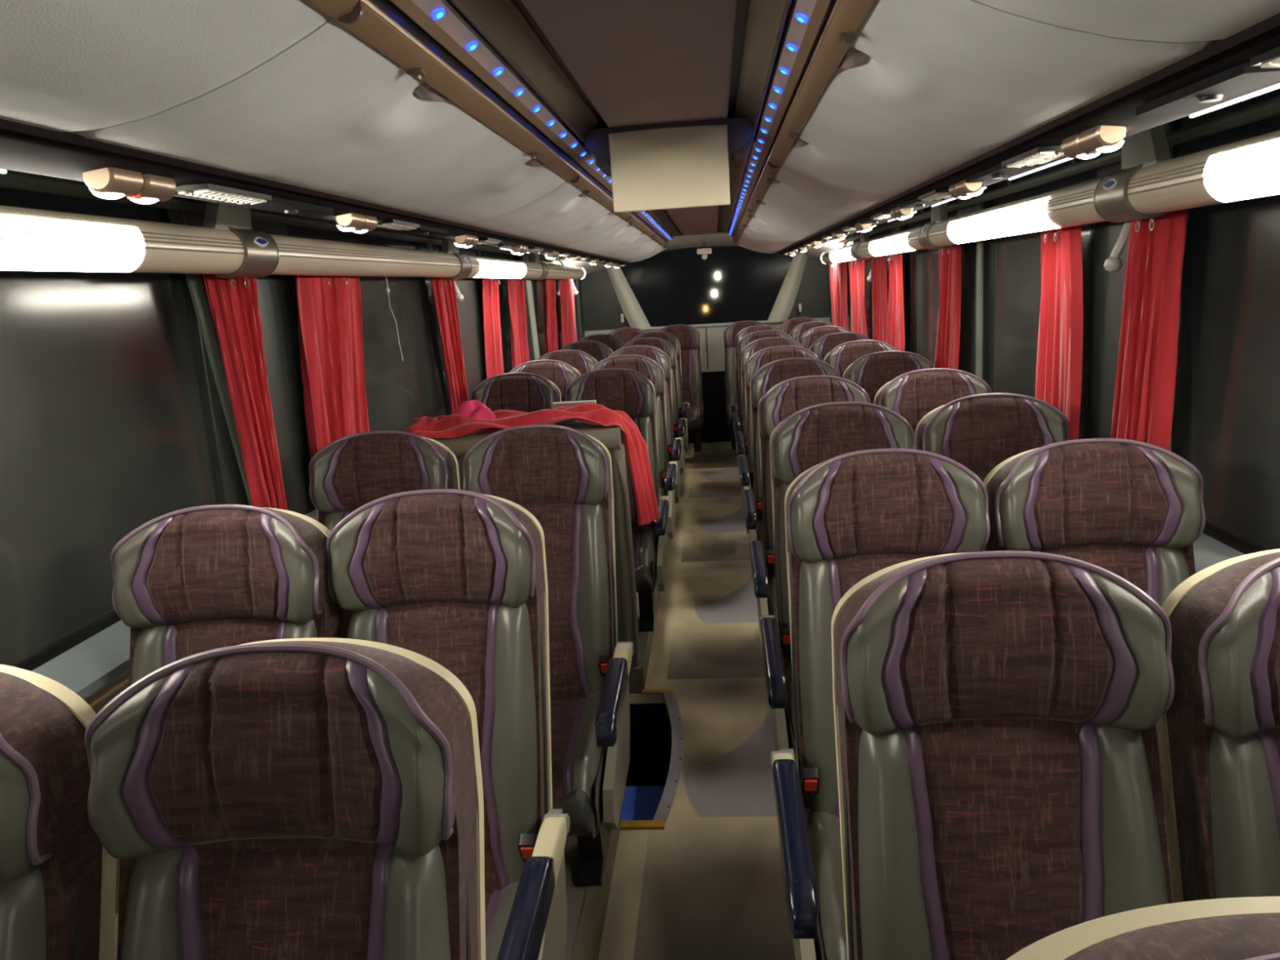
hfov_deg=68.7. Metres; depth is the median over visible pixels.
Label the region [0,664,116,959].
seat
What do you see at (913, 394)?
seat
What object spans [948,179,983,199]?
light
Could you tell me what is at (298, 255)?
tube
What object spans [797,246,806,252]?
light
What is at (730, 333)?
seat
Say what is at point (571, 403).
tray
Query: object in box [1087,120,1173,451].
window pillar
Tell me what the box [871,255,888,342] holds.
curtain
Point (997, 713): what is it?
seat
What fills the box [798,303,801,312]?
coat hook
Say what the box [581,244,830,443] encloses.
wall
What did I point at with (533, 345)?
trim
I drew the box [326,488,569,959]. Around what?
seat
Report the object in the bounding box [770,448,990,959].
seat
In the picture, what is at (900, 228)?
trim
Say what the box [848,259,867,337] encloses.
curtain
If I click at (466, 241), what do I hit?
light
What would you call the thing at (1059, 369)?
curtain
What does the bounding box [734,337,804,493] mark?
seat
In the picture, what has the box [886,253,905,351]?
curtain
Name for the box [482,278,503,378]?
curtain
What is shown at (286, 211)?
socket
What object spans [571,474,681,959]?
raised floor platform
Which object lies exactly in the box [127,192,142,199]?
switch
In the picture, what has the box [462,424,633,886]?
seat
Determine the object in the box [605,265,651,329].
trim
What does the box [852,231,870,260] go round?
bracket
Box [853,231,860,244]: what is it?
trim
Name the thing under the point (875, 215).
vent grille
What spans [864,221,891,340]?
window
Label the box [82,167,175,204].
light
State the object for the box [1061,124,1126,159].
light
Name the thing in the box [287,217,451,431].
window
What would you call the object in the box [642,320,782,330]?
trim ledge
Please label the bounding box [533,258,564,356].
window
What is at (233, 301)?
curtain
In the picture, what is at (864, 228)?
light
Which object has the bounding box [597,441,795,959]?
floor
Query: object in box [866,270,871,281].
coat hook
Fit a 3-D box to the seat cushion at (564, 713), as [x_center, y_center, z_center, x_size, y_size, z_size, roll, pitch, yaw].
[-0.283,0.679,2.373,0.248,0.086,0.465,-2,12,5]
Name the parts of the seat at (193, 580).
seat trim, headrest trim, backrest trim, headrest panel, backrest panel, headrest trim, backrest trim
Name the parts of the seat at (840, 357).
headrest trim, headrest panel, headrest trim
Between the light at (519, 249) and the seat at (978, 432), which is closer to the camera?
the seat at (978, 432)
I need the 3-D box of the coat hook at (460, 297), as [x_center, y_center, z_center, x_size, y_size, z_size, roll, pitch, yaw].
[-0.898,-0.939,4.547,0.074,0.146,0.047,-2,12,5]
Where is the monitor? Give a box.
[584,118,754,213]
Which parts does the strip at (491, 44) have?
cove moulding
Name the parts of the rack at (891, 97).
rack panel, rack panel, rack panel, hand rail, rack panel, rack panel, rack panel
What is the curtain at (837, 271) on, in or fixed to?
hanging from the tube at (842, 254)
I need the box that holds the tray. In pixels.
[552,400,596,424]
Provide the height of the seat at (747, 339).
1.095 m
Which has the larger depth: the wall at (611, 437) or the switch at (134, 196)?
the wall at (611, 437)
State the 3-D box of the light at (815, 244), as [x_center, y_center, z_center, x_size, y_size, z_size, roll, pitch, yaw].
[1.032,-1.382,5.469,0.052,0.049,0.152,-2,12,5]
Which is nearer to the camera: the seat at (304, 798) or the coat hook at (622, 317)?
the seat at (304, 798)
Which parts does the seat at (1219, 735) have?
headrest trim, backrest trim, headrest panel, backrest panel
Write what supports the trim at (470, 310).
attached to the wall at (99, 707)
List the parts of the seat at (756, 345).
headrest trim, headrest panel, headrest trim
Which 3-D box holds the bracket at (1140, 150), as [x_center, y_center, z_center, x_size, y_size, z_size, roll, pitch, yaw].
[1.108,-0.677,2.069,0.122,0.199,0.218,-2,12,5]
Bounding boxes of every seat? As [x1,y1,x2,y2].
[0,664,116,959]
[84,637,485,959]
[110,504,340,959]
[308,430,460,531]
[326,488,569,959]
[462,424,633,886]
[471,372,561,424]
[508,360,580,401]
[537,349,597,374]
[560,340,613,362]
[565,368,671,631]
[578,333,624,351]
[590,354,677,538]
[608,327,644,343]
[608,345,682,503]
[620,337,686,474]
[631,331,689,476]
[658,324,703,451]
[723,320,764,449]
[729,324,783,431]
[732,329,792,461]
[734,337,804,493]
[737,345,819,533]
[742,357,839,555]
[748,375,870,631]
[759,401,915,764]
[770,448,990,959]
[779,317,817,335]
[789,320,835,341]
[797,325,851,350]
[808,332,871,361]
[823,339,897,377]
[831,551,1174,959]
[842,351,934,404]
[874,368,991,432]
[914,392,1069,481]
[982,438,1205,902]
[1006,896,1279,959]
[1157,548,1279,902]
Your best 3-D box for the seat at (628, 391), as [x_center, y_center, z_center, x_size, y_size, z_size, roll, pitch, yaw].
[-0.104,0.083,4.122,0.471,1.095,0.789,-2,12,5]
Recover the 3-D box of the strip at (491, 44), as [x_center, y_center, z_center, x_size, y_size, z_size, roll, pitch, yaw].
[-0.107,-1.014,3.085,0.130,0.106,9.400,-2,12,5]
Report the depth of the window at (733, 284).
9.03 m
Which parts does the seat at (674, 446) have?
headrest panel, headrest trim, panel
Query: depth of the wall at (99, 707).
1.96 m
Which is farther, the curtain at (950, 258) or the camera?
the camera
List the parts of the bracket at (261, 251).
support arm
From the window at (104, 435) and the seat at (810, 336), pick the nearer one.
the window at (104, 435)
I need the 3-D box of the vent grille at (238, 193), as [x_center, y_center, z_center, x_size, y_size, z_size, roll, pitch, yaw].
[-0.687,-0.464,1.530,0.078,0.014,0.210,-2,12,5]
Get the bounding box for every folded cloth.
[404,416,439,432]
[453,400,503,433]
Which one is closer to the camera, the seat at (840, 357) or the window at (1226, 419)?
the window at (1226, 419)
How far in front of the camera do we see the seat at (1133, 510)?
1.91 m
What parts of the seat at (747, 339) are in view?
headrest trim, headrest panel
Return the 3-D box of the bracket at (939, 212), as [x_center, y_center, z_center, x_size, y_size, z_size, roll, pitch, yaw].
[1.258,-1.077,3.951,0.122,0.199,0.218,-2,12,5]
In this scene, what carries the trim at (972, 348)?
attached to the wall
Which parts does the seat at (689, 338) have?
headrest panel, backrest panel, headrest trim, backrest trim, seat trim, seat, leg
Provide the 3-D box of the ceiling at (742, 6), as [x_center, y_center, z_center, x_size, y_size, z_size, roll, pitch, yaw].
[0.139,-1.108,3.240,0.350,0.013,9.800,-2,12,5]
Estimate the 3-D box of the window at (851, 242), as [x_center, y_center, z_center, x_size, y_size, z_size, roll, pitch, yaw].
[1.753,-1.598,7.940,0.034,0.980,1.180,-2,12,5]
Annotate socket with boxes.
[284,209,297,213]
[419,232,428,235]
[915,204,924,207]
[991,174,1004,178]
[1197,94,1222,102]
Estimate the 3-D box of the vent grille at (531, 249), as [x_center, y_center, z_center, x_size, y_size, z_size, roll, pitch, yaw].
[-0.481,-1.014,4.124,0.078,0.014,0.210,-2,12,5]
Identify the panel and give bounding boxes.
[0,118,629,266]
[0,169,567,262]
[520,0,737,127]
[666,205,718,235]
[775,13,1279,255]
[838,96,1279,244]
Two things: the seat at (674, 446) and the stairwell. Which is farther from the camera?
the seat at (674, 446)
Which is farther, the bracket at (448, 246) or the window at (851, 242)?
the window at (851, 242)
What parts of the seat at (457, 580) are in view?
headrest trim, backrest trim, headrest panel, backrest panel, headrest trim, seat trim, backrest trim, armrest, panel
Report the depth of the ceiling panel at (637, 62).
1.61 m
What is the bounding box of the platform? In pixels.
[564,592,642,959]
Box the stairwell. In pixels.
[620,688,683,829]
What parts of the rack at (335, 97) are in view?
rack panel, rack panel, hand rail, rack panel, rack panel, rack panel, rack panel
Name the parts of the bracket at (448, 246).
support arm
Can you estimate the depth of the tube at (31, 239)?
1.72 m
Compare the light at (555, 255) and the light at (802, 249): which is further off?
the light at (802, 249)
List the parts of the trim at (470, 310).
edge moulding, edge moulding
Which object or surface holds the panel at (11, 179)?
hanging from the rack at (335, 97)
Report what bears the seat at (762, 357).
on the floor
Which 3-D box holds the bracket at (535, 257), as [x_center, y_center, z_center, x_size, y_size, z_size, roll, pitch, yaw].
[-0.676,-1.401,6.087,0.122,0.199,0.218,-2,12,5]
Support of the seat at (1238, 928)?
on the floor
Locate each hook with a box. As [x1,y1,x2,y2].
[385,276,389,294]
[453,280,463,302]
[573,282,578,294]
[620,313,624,322]
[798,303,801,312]
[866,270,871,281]
[1103,221,1130,271]
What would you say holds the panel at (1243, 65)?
attached to the rack at (891, 97)
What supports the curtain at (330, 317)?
hanging from the tube at (298, 255)
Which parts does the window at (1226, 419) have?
frame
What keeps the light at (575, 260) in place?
attached to the panel at (24, 148)
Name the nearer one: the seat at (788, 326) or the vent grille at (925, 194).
the vent grille at (925, 194)
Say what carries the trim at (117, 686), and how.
attached to the wall at (99, 707)
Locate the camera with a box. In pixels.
[697,240,711,259]
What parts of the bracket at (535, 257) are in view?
support arm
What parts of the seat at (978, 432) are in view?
headrest trim, backrest panel, headrest panel, headrest trim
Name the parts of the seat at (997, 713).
headrest trim, backrest trim, backrest panel, headrest panel, backrest trim, headrest trim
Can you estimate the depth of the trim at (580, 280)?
8.98 m
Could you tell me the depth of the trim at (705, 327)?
9.13 m
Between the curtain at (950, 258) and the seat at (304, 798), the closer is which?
the seat at (304, 798)
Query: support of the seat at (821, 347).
on the floor
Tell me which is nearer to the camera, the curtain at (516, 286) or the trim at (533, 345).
the curtain at (516, 286)
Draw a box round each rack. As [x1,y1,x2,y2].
[0,0,670,262]
[731,0,1279,253]
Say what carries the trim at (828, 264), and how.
attached to the wall
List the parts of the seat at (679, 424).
headrest panel, headrest trim, panel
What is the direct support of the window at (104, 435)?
in the wall at (99, 707)
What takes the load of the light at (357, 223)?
attached to the panel at (24, 148)
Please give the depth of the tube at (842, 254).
6.78 m
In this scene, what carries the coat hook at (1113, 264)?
attached to the wall
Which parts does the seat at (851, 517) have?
armrest, panel, seat, headrest trim, backrest trim, backrest panel, headrest panel, headrest trim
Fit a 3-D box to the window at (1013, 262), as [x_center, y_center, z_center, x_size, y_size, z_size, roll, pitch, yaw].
[1.383,-0.612,3.287,0.034,0.980,1.160,-2,12,5]
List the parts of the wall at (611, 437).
panel, post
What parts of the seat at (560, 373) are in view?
headrest trim, headrest panel, headrest trim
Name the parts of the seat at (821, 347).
headrest trim, headrest panel, headrest trim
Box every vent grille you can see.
[174,183,271,204]
[376,219,420,230]
[477,237,501,244]
[528,246,543,252]
[559,252,570,256]
[581,256,590,260]
[803,242,811,246]
[821,234,832,239]
[841,225,856,231]
[871,211,891,219]
[917,188,951,200]
[1000,145,1065,168]
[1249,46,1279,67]
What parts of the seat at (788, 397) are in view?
panel, seat, headrest trim, headrest panel, headrest trim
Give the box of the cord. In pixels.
[386,277,403,360]
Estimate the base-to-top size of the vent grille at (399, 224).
0.014 m
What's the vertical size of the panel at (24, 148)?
0.059 m
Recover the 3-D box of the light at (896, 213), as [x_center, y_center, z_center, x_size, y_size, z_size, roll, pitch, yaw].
[0.834,-0.853,2.972,0.052,0.049,0.152,-2,12,5]
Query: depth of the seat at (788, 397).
3.45 m
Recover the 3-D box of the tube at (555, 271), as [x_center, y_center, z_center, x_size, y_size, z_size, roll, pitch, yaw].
[-0.595,-1.571,7.076,0.106,0.104,1.880,-2,12,5]
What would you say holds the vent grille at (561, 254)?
attached to the panel at (24, 148)
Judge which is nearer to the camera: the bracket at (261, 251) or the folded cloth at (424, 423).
the bracket at (261, 251)
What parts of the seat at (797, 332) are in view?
headrest trim, headrest panel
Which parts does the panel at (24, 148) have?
plate, plate, plate, plate, plate, plate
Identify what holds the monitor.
hanging from the ceiling panel at (637, 62)
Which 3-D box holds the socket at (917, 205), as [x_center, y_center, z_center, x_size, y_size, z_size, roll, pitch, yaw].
[0.808,-0.793,2.700,0.028,0.009,0.028,-2,12,5]
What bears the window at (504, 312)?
in the wall at (99, 707)
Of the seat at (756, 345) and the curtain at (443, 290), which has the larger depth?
the seat at (756, 345)
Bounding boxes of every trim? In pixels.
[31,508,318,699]
[86,673,128,708]
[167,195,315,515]
[425,243,486,400]
[516,255,539,360]
[573,279,585,341]
[574,279,582,339]
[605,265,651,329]
[705,327,708,369]
[767,253,807,322]
[828,263,831,323]
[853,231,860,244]
[890,219,904,310]
[957,185,988,381]
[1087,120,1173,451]
[1192,533,1244,573]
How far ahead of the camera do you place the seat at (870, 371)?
4.33 m
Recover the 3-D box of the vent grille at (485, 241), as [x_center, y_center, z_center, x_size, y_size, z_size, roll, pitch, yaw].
[-0.548,-0.836,3.286,0.078,0.014,0.210,-2,12,5]
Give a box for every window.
[0,168,217,671]
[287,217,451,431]
[480,248,516,373]
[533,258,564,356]
[620,246,795,326]
[843,233,853,331]
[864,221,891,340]
[904,198,957,365]
[985,155,1097,439]
[1171,88,1279,554]
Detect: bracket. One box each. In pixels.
[203,201,279,278]
[441,238,472,279]
[529,252,548,279]
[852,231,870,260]
[918,202,948,249]
[1093,124,1171,222]
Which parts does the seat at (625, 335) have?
headrest panel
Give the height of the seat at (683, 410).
1.095 m
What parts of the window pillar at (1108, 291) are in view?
edge moulding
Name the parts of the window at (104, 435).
frame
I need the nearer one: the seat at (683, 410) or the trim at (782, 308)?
the seat at (683, 410)
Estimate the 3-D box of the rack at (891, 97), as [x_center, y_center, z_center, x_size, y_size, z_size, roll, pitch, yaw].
[0.862,-1.059,3.132,0.936,0.291,9.678,-2,12,5]
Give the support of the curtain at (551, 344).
hanging from the tube at (555, 271)
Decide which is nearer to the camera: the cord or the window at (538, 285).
the cord
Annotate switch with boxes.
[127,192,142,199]
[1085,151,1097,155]
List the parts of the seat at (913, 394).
headrest trim, headrest panel, headrest trim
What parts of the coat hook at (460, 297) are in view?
stem, knob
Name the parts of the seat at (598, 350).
headrest panel, headrest trim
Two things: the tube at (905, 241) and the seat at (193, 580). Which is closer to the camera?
the seat at (193, 580)
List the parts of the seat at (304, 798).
headrest trim, backrest trim, headrest panel, backrest panel, headrest trim, backrest trim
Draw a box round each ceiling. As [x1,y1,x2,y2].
[513,0,748,233]
[562,230,844,274]
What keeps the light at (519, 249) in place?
attached to the panel at (24, 148)
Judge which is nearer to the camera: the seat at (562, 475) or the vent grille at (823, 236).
the seat at (562, 475)
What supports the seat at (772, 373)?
on the floor
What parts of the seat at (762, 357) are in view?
panel, headrest trim, headrest panel, headrest trim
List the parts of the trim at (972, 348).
edge moulding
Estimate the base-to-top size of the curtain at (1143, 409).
0.782 m
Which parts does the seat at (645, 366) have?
headrest trim, headrest panel, headrest trim, panel, armrest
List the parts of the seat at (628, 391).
headrest trim, headrest panel, backrest panel, headrest trim, seat trim, backrest trim, seat, leg, seat, panel, armrest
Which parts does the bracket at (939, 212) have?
support arm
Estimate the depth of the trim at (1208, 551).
2.03 m
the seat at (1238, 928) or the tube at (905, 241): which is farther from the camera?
the tube at (905, 241)
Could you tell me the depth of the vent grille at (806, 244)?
5.66 m
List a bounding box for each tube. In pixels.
[0,204,244,274]
[269,234,461,277]
[466,255,542,279]
[544,263,585,279]
[821,244,856,264]
[857,226,924,257]
[928,177,1106,246]
[1126,129,1279,214]
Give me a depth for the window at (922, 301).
5.05 m
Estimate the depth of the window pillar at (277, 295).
2.69 m
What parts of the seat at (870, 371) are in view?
headrest trim, headrest panel, headrest trim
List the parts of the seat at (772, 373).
panel, headrest trim, headrest panel, headrest trim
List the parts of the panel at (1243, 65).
plate, plate, plate, plate, plate, plate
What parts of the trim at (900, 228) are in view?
edge moulding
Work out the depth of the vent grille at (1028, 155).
1.68 m
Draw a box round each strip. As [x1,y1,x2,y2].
[369,0,679,242]
[720,0,836,236]
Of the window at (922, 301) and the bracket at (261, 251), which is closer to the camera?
the bracket at (261, 251)
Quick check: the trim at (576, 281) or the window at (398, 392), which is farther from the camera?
the trim at (576, 281)
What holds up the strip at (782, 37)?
attached to the ceiling at (742, 6)
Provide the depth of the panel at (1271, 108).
2.47 m
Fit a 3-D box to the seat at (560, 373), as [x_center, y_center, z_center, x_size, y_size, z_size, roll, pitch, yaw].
[-0.525,-0.059,4.932,0.411,1.095,0.773,-2,12,5]
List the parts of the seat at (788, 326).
headrest trim, headrest panel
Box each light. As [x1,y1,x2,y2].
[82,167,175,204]
[334,213,377,233]
[453,234,478,248]
[511,244,528,254]
[545,251,559,259]
[570,255,581,262]
[589,258,599,265]
[604,262,613,266]
[787,251,795,256]
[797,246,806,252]
[810,240,822,248]
[831,232,845,240]
[854,222,872,232]
[889,206,913,220]
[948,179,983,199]
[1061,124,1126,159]
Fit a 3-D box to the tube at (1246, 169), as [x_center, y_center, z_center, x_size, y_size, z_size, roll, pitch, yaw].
[1.039,-0.448,1.176,0.106,0.104,1.860,-2,12,5]
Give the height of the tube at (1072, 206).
0.104 m
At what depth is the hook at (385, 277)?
3.45 m
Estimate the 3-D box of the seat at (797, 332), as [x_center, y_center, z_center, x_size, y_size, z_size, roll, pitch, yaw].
[1.419,-0.687,7.392,0.411,1.095,0.773,-2,12,5]
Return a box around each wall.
[84,669,128,915]
[429,422,639,668]
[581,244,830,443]
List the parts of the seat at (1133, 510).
headrest trim, headrest panel, backrest panel, backrest trim, headrest trim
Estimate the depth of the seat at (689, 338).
8.50 m
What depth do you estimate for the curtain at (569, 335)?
7.79 m
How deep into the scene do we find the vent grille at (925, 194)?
2.42 m
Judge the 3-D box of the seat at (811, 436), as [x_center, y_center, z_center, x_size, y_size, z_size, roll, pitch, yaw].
[0.558,0.374,2.522,0.472,1.095,0.789,-2,12,5]
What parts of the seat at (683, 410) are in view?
headrest panel, headrest trim, panel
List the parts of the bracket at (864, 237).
support arm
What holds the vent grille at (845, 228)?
attached to the panel at (1243, 65)
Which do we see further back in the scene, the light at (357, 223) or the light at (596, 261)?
the light at (596, 261)
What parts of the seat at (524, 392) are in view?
headrest trim, headrest panel, headrest trim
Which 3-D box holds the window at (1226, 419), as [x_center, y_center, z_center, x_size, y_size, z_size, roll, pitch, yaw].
[1.155,-0.004,0.420,0.034,0.980,4.000,-2,12,5]
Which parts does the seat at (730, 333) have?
seat, headrest trim, leg, backrest trim, headrest panel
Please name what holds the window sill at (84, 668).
attached to the wall at (99, 707)
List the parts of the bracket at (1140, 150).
support arm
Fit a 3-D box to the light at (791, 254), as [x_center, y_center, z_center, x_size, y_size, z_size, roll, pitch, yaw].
[1.172,-1.754,7.225,0.052,0.049,0.152,-2,12,5]
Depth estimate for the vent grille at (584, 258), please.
5.67 m
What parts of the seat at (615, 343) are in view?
headrest panel, headrest trim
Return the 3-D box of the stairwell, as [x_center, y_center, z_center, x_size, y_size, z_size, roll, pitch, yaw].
[-0.363,1.343,3.333,1.077,0.828,0.950,-2,12,5]
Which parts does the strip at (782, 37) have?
cove moulding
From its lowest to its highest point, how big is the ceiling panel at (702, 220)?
0.025 m
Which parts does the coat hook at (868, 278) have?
knob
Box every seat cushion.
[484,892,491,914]
[550,699,578,800]
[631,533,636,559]
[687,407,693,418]
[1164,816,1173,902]
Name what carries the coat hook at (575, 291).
attached to the window at (538, 285)
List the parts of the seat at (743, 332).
headrest trim, headrest panel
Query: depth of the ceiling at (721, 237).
8.45 m
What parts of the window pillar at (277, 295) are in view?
edge moulding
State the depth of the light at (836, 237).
4.44 m
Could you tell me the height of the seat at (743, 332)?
1.095 m
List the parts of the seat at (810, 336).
headrest trim, headrest panel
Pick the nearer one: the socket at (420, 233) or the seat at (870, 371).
the socket at (420, 233)
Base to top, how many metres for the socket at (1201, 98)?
0.009 m
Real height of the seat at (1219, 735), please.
1.095 m
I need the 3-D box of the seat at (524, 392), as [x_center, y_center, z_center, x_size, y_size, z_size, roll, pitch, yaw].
[-0.583,0.094,4.210,0.411,1.095,0.773,-2,12,5]
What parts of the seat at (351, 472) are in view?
headrest trim, backrest trim, headrest panel, headrest trim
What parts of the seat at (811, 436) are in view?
panel, seat, headrest trim, headrest panel, headrest trim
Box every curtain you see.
[202,274,288,510]
[294,275,368,458]
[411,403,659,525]
[430,277,468,414]
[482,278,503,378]
[506,278,530,368]
[543,279,558,354]
[559,279,577,346]
[829,261,848,329]
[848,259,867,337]
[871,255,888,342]
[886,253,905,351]
[933,243,963,369]
[1035,225,1083,439]
[1110,208,1189,450]
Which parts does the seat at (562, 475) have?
headrest trim, headrest panel, backrest panel, seat trim, seat, headrest trim, backrest trim, leg, seat, panel, armrest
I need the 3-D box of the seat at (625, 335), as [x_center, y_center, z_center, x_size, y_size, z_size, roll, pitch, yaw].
[-0.115,-0.800,8.392,0.411,1.095,0.773,-2,12,5]
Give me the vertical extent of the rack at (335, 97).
0.291 m
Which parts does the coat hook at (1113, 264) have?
knob, stem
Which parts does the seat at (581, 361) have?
headrest panel, headrest trim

